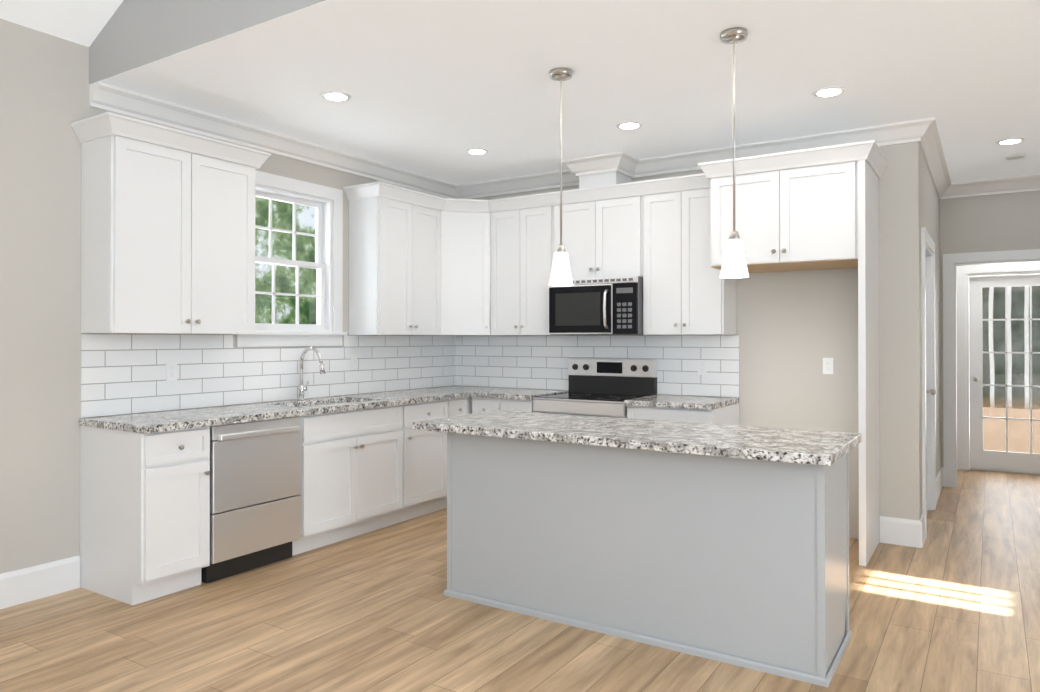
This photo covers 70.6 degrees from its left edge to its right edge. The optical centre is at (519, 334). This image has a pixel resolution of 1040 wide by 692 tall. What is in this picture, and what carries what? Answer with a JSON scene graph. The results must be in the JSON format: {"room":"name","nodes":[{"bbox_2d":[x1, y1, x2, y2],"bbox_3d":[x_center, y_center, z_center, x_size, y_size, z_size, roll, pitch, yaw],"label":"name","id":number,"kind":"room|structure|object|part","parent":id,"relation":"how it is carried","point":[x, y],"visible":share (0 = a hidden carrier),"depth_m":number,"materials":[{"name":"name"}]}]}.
{"room":"kitchen","nodes":[
{"label":"kitchen","id":0,"kind":"room"},
{"bbox_2d":[0,0,122,46],"bbox_3d":[-0.638,-2.655,-0.166,7.600,2.050,5.280,0,0,33],"label":"ceiling","id":1,"kind":"structure","parent":0,"point":[82,22],"depth_m":3.87,"materials":[{"name":"white paint"}]},
{"bbox_2d":[89,0,324,83],"bbox_3d":[0.828,-2.463,2.118,7.600,2.108,0.150,0,0,33],"label":"wall","id":2,"kind":"structure","parent":0,"point":[132,34],"depth_m":3.70,"materials":[{"name":"grey paint"}]},
{"bbox_2d":[0,19,455,573],"bbox_3d":[-2.997,-1.260,3.325,0.150,5.300,8.920,0,0,33],"label":"wall","id":3,"kind":"structure","parent":0,"point":[44,91],"depth_m":3.90,"materials":[{"name":"grey paint"}]},
{"bbox_2d":[0,555,79,608],"bbox_3d":[-3.841,1.294,1.842,0.016,0.175,5.236,0,0,33],"label":"baseboard","id":4,"kind":"structure","parent":3,"relation":"attached to","point":[25,585],"depth_m":3.87,"materials":[{"name":"white wood"}]},
{"bbox_2d":[79,112,258,333],"bbox_3d":[-2.048,-0.579,4.358,0.322,1.150,0.910,0,0,33],"label":"upper cabinet","id":5,"kind":"object","parent":3,"relation":"attached to","point":[167,230],"depth_m":4.14,"materials":[{"name":"white wood"}]},
{"bbox_2d":[81,334,456,417],"bbox_3d":[-1.514,0.237,5.478,0.006,0.466,3.376,0,0,33],"label":"tile backsplash","id":6,"kind":"structure","parent":3,"relation":"attached to","point":[121,374],"depth_m":4.87,"materials":[{"name":"white tile"}]},
{"bbox_2d":[166,362,176,380],"bbox_3d":[-2.135,0.226,4.498,0.008,0.114,0.070,0,0,33],"label":"electrical outlet","id":7,"kind":"object","parent":6,"relation":"attached to","point":[171,371],"visible":1,"depth_m":4.49,"materials":[{"name":"white plastic"}]},
{"bbox_2d":[233,170,346,346],"bbox_3d":[-1.685,-0.516,5.318,0.200,1.205,0.980,0,0,33],"label":"kitchen window","id":8,"kind":"structure","parent":3,"relation":"in","point":[326,329],"depth_m":5.47,"materials":[{"name":"white wood"}]},
{"bbox_2d":[347,181,438,334],"bbox_3d":[-0.974,-0.570,5.994,0.361,1.150,0.804,0,0,33],"label":"upper cabinet","id":9,"kind":"object","parent":3,"relation":"attached to","point":[394,230],"depth_m":5.74,"materials":[{"name":"white wood"}]},
{"bbox_2d":[0,470,1039,691],"bbox_3d":[1.204,1.436,2.680,7.900,0.100,12.400,0,0,33],"label":"floor","id":10,"kind":"structure","parent":0,"point":[952,604],"depth_m":3.42,"materials":[{"name":"brown wood"}]},
{"bbox_2d":[80,427,209,605],"bbox_3d":[-2.064,0.949,4.050,0.618,0.890,0.389,0,0,33],"label":"base cabinet","id":11,"kind":"object","parent":10,"relation":"on","point":[145,499],"depth_m":3.88,"materials":[{"name":"white wood"}]},
{"bbox_2d":[79,387,502,434],"bbox_3d":[-1.248,0.490,5.292,0.639,0.038,3.383,0,0,33],"label":"countertop","id":12,"kind":"structure","parent":11,"relation":"on","point":[143,423],"depth_m":4.50,"materials":[{"name":"grey stone"}]},
{"bbox_2d":[297,347,324,398],"bbox_3d":[-1.473,0.278,5.219,0.270,0.383,0.090,0,0,33],"label":"faucet","id":13,"kind":"object","parent":12,"relation":"on","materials":[{"name":"silver metal"}]},
{"bbox_2d":[291,399,366,406],"bbox_3d":[-1.346,0.604,5.118,0.434,0.216,0.765,0,0,33],"label":"sink","id":14,"kind":"object","parent":12,"relation":"in","point":[332,400],"depth_m":5.33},
{"bbox_2d":[201,416,300,582],"bbox_3d":[-1.761,0.952,4.462,0.608,0.881,0.616,0,0,33],"label":"dishwasher","id":15,"kind":"object","parent":10,"relation":"on","point":[255,492],"visible":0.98,"depth_m":4.28,"materials":[{"name":"grey metal"}]},
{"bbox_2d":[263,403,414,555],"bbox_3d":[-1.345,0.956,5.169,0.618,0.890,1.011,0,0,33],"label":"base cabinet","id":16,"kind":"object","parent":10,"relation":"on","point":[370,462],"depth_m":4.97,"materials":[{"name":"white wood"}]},
{"bbox_2d":[415,399,454,517],"bbox_3d":[-0.968,0.959,5.758,0.618,0.890,0.672,0,0,33],"label":"base cabinet","id":17,"kind":"object","parent":10,"relation":"on","point":[430,446],"depth_m":5.66,"materials":[{"name":"white wood"}]},
{"bbox_2d":[455,399,470,415],"bbox_3d":[-0.774,0.961,6.060,0.618,0.890,0.330,0,0,33],"label":"base cabinet","id":18,"kind":"object","parent":10,"relation":"on","point":[462,406],"depth_m":5.98,"materials":[{"name":"white wood"}]},
{"bbox_2d":[471,399,535,413],"bbox_3d":[0.017,0.961,6.128,0.607,0.890,0.617,0,0,33],"label":"base cabinet","id":19,"kind":"object","parent":10,"relation":"on","point":[477,405],"depth_m":5.89,"materials":[{"name":"white wood"}]},
{"bbox_2d":[471,388,568,398],"bbox_3d":[0.013,0.495,6.114,0.595,0.038,0.638,0,0,33],"label":"countertop","id":20,"kind":"structure","parent":19,"relation":"on","point":[507,393],"depth_m":5.95,"materials":[{"name":"grey stone"}]},
{"bbox_2d":[533,358,656,417],"bbox_3d":[0.577,0.801,5.720,0.767,1.205,0.686,0,0,33],"label":"range","id":21,"kind":"object","parent":10,"relation":"on","point":[602,387],"visible":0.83,"depth_m":5.82,"materials":[{"name":"silver metal"}]},
{"bbox_2d":[444,434,851,686],"bbox_3d":[0.573,0.947,3.672,1.922,0.889,0.637,0,0,33],"label":"kitchen island","id":22,"kind":"object","parent":10,"relation":"on","point":[728,544],"depth_m":3.29,"materials":[{"name":"gray painted wood"},{"name":"granite"}]},
{"bbox_2d":[413,410,860,465],"bbox_3d":[0.512,0.481,3.644,2.060,0.039,0.786,0,0,33],"label":"island countertop","id":23,"kind":"structure","parent":22,"relation":"on","point":[758,444],"depth_m":3.39,"materials":[{"name":"grey stone"}]},
{"bbox_2d":[627,403,738,424],"bbox_3d":[1.196,0.957,5.371,0.639,0.890,0.617,0,0,33],"label":"base cabinet","id":24,"kind":"object","parent":10,"relation":"on","point":[729,415],"depth_m":5.14,"materials":[{"name":"white wood"}]},
{"bbox_2d":[624,395,738,410],"bbox_3d":[1.188,0.491,5.360,0.641,0.038,0.638,0,0,33],"label":"countertop","id":25,"kind":"structure","parent":24,"relation":"on","point":[689,403],"depth_m":5.19,"materials":[{"name":"grey stone"}]},
{"bbox_2d":[89,0,1039,184],"bbox_3d":[2.631,-1.466,4.920,7.600,0.150,6.817,0,0,33],"label":"ceiling","id":26,"kind":"structure","parent":0,"point":[436,89],"depth_m":3.99,"materials":[{"name":"white paint"}]},
{"bbox_2d":[320,91,350,101],"bbox_3d":[-1.076,-1.390,4.291,0.176,0.007,0.176,0,0,33],"label":"recessed light","id":27,"kind":"object","parent":26,"relation":"in","point":[337,96],"visible":1,"depth_m":4.28,"materials":[{"name":"white plastic"}]},
{"bbox_2d":[466,148,488,154],"bbox_3d":[-0.324,-1.383,5.555,0.176,0.007,0.176,0,0,33],"label":"recessed light","id":28,"kind":"object","parent":26,"relation":"in","point":[476,151],"visible":0.98,"depth_m":5.53,"materials":[{"name":"white plastic"}]},
{"bbox_2d":[549,68,572,285],"bbox_3d":[0.218,-0.829,3.897,0.132,1.133,0.132,0,0,33],"label":"pendant light","id":29,"kind":"object","parent":26,"relation":"hanging from","point":[560,275],"visible":1,"depth_m":3.87,"materials":[{"name":"white glass"}]},
{"bbox_2d":[616,121,642,129],"bbox_3d":[0.728,-1.387,4.880,0.176,0.007,0.176,0,0,33],"label":"recessed light","id":30,"kind":"object","parent":26,"relation":"in","point":[630,125],"visible":0.98,"depth_m":4.86,"materials":[{"name":"white plastic"}]},
{"bbox_2d":[720,27,748,277],"bbox_3d":[0.992,-0.831,3.400,0.132,1.133,0.132,0,0,33],"label":"pendant light","id":31,"kind":"object","parent":26,"relation":"hanging from","point":[734,264],"visible":1,"depth_m":3.37,"materials":[{"name":"white glass"}]},
{"bbox_2d":[813,87,845,97],"bbox_3d":[1.777,-1.391,4.218,0.176,0.007,0.176,0,0,33],"label":"recessed light","id":32,"kind":"object","parent":26,"relation":"in","point":[828,92],"visible":0.98,"depth_m":4.21,"materials":[{"name":"white plastic"}]},
{"bbox_2d":[996,138,1024,144],"bbox_3d":[3.523,-1.385,5.272,0.176,0.007,0.176,0,0,33],"label":"recessed light","id":33,"kind":"object","parent":26,"relation":"in","point":[1010,141],"visible":0.94,"depth_m":5.25,"materials":[{"name":"white plastic"}]},
{"bbox_2d":[1005,152,1024,159],"bbox_3d":[3.816,-1.372,5.654,0.130,0.029,0.130,0,0,33],"label":"smoke detector","id":34,"kind":"object","parent":26,"relation":"attached to","point":[1016,156],"visible":1,"depth_m":5.62,"materials":[{"name":"white plastic"}]},
{"bbox_2d":[456,142,920,540],"bbox_3d":[1.051,-0.070,5.930,3.840,2.950,0.150,0,0,33],"label":"wall","id":35,"kind":"structure","parent":0,"point":[794,329],"depth_m":5.06,"materials":[{"name":"grey paint"}]},
{"bbox_2d":[439,197,494,335],"bbox_3d":[-0.502,-0.567,6.435,0.680,1.150,0.678,0,0,33],"label":"upper cabinet","id":36,"kind":"object","parent":35,"relation":"attached to","point":[466,226],"depth_m":6.26,"materials":[{"name":"white wood"}]},
{"bbox_3d":[0.007,-1.105,4.472,3.658,0.098,3.434,0,0,33],"label":"crown","id":37,"kind":"part","parent":36,"relation":"part of","materials":[{"name":"white wood"}]},
{"bbox_2d":[495,191,562,334],"bbox_3d":[0.087,-0.568,6.245,0.751,1.150,0.361,0,0,33],"label":"upper cabinet","id":38,"kind":"object","parent":35,"relation":"attached to","point":[527,227],"depth_m":6.11,"materials":[{"name":"white wood"}]},
{"bbox_2d":[90,82,1039,198],"bbox_3d":[1.219,-1.329,5.172,4.950,0.119,5.716,0,0,33],"label":"crown molding","id":39,"kind":"structure","parent":35,"relation":"attached to","point":[924,133],"depth_m":5.46,"materials":[{"name":"white wood"}]},
{"bbox_2d":[457,335,738,397],"bbox_3d":[0.524,0.257,6.172,2.628,0.498,0.006,0,0,33],"label":"tile backsplash","id":40,"kind":"structure","parent":35,"relation":"attached to","point":[530,362],"depth_m":6.11,"materials":[{"name":"white tile"}]},
{"bbox_2d":[698,360,706,374],"bbox_3d":[1.391,0.253,5.606,0.070,0.114,0.008,0,0,33],"label":"electrical outlet","id":41,"kind":"object","parent":40,"relation":"attached to","point":[702,367],"visible":1,"depth_m":5.60,"materials":[{"name":"white plastic"}]},
{"bbox_2d":[563,180,642,278],"bbox_3d":[0.680,-0.792,5.889,0.775,0.706,0.322,0,0,33],"label":"upper cabinet","id":42,"kind":"object","parent":35,"relation":"attached to","point":[603,224],"depth_m":5.71,"materials":[{"name":"white wood"}]},
{"bbox_2d":[548,276,642,334],"bbox_3d":[0.642,-0.217,5.827,0.767,0.436,0.458,0,0,33],"label":"over-the-range microwave","id":43,"kind":"object","parent":42,"relation":"attached to","point":[602,306],"visible":0.85,"depth_m":5.65,"materials":[{"name":"grey"}]},
{"bbox_2d":[579,171,631,187],"bbox_3d":[0.688,-1.223,5.904,0.325,0.320,0.292,0,0,33],"label":"chase","id":44,"kind":"object","parent":35,"relation":"attached to","point":[615,177],"depth_m":5.78,"materials":[{"name":"white"}]},
{"bbox_2d":[640,172,735,334],"bbox_3d":[1.237,-0.572,5.530,0.691,1.150,0.322,0,0,33],"label":"upper cabinet","id":45,"kind":"object","parent":35,"relation":"attached to","point":[682,296],"depth_m":5.38,"materials":[{"name":"white wood"}]},
{"bbox_2d":[707,142,874,272],"bbox_3d":[1.833,-0.806,4.967,0.919,0.689,0.627,0,0,33],"label":"upper cabinet","id":46,"kind":"object","parent":35,"relation":"attached to","point":[811,208],"depth_m":4.67,"materials":[{"name":"white wood"}]},
{"bbox_2d":[823,358,832,373],"bbox_3d":[2.152,0.220,5.127,0.070,0.114,0.008,0,0,33],"label":"outlet","id":47,"kind":"object","parent":35,"relation":"attached to","point":[827,365],"visible":1,"depth_m":5.12,"materials":[{"name":"white plastic"}]},
{"bbox_2d":[920,147,940,515],"bbox_3d":[3.543,-0.068,6.398,0.150,2.950,3.330,0,0,33],"label":"wall","id":48,"kind":"structure","parent":0,"point":[929,210],"depth_m":6.26,"materials":[{"name":"grey paint"}]},
{"bbox_2d":[916,514,924,547],"bbox_3d":[2.690,1.311,4.908,0.016,0.175,0.246,0,0,33],"label":"baseboard","id":49,"kind":"structure","parent":48,"relation":"attached to","point":[920,525],"depth_m":4.82,"materials":[{"name":"white wood"}]},
{"bbox_2d":[921,227,935,539],"bbox_3d":[2.993,0.335,5.519,0.170,2.135,1.100,0,0,33],"label":"door frame","id":50,"kind":"structure","parent":48,"relation":"attached to","point":[928,383],"depth_m":5.86,"materials":[{"name":"white wood"}]},
{"bbox_2d":[936,467,943,504],"bbox_3d":[3.638,1.320,6.377,0.025,0.175,1.050,0,0,33],"label":"baseboard","id":51,"kind":"structure","parent":48,"relation":"attached to","point":[940,477],"depth_m":6.45,"materials":[{"name":"white wood"}]},
{"bbox_2d":[926,389,935,394],"bbox_3d":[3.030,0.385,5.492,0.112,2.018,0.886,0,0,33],"label":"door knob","id":52,"kind":"structure","parent":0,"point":[932,391],"depth_m":5.78,"materials":[{"name":"silver metal"}]},
{"bbox_2d":[940,190,1039,466],"bbox_3d":[4.411,-0.067,6.583,1.110,2.950,0.120,0,0,33],"label":"wall","id":53,"kind":"structure","parent":0,"point":[997,222],"depth_m":6.64,"materials":[{"name":"grey paint"}]},
{"bbox_2d":[943,249,1039,487],"bbox_3d":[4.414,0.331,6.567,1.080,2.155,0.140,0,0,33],"label":"door frame","id":54,"kind":"structure","parent":53,"relation":"attached to","point":[951,262],"depth_m":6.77,"materials":[{"name":"white wood"}]},
{"bbox_3d":[5.013,-0.061,7.522,1.410,2.950,0.150,0,0,33],"label":"wall","id":55,"kind":"structure","parent":0,"visible":0},
{"bbox_2d":[969,274,1039,475],"bbox_3d":[5.071,0.403,7.460,0.892,2.020,0.147,0,0,33],"label":"door","id":56,"kind":"structure","parent":55,"relation":"in","point":[1006,461],"depth_m":7.58,"materials":[{"name":"white wood"}]},
{"label":"outside","id":57,"kind":"structure","parent":0,"visible":0},
{"bbox_2d":[255,197,315,323],"bbox_3d":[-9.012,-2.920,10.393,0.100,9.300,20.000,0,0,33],"label":"window pane","id":58,"kind":"object","parent":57,"point":[285,249],"depth_m":16.22,"materials":[{"name":"clear glass"}]},
{"bbox_2d":[983,407,1039,453],"bbox_3d":[1.163,1.634,5.022,23.000,0.230,28.000,0,0,33],"label":"ground","id":59,"kind":"structure","parent":57,"point":[999,443],"depth_m":11.78,"materials":[{"name":"brown"}]},
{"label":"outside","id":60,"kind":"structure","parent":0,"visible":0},
{"bbox_2d":[969,286,1039,409],"bbox_3d":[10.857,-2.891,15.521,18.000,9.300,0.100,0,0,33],"label":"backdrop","id":61,"kind":"structure","parent":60,"point":[990,346],"depth_m":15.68,"materials":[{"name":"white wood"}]}
]}

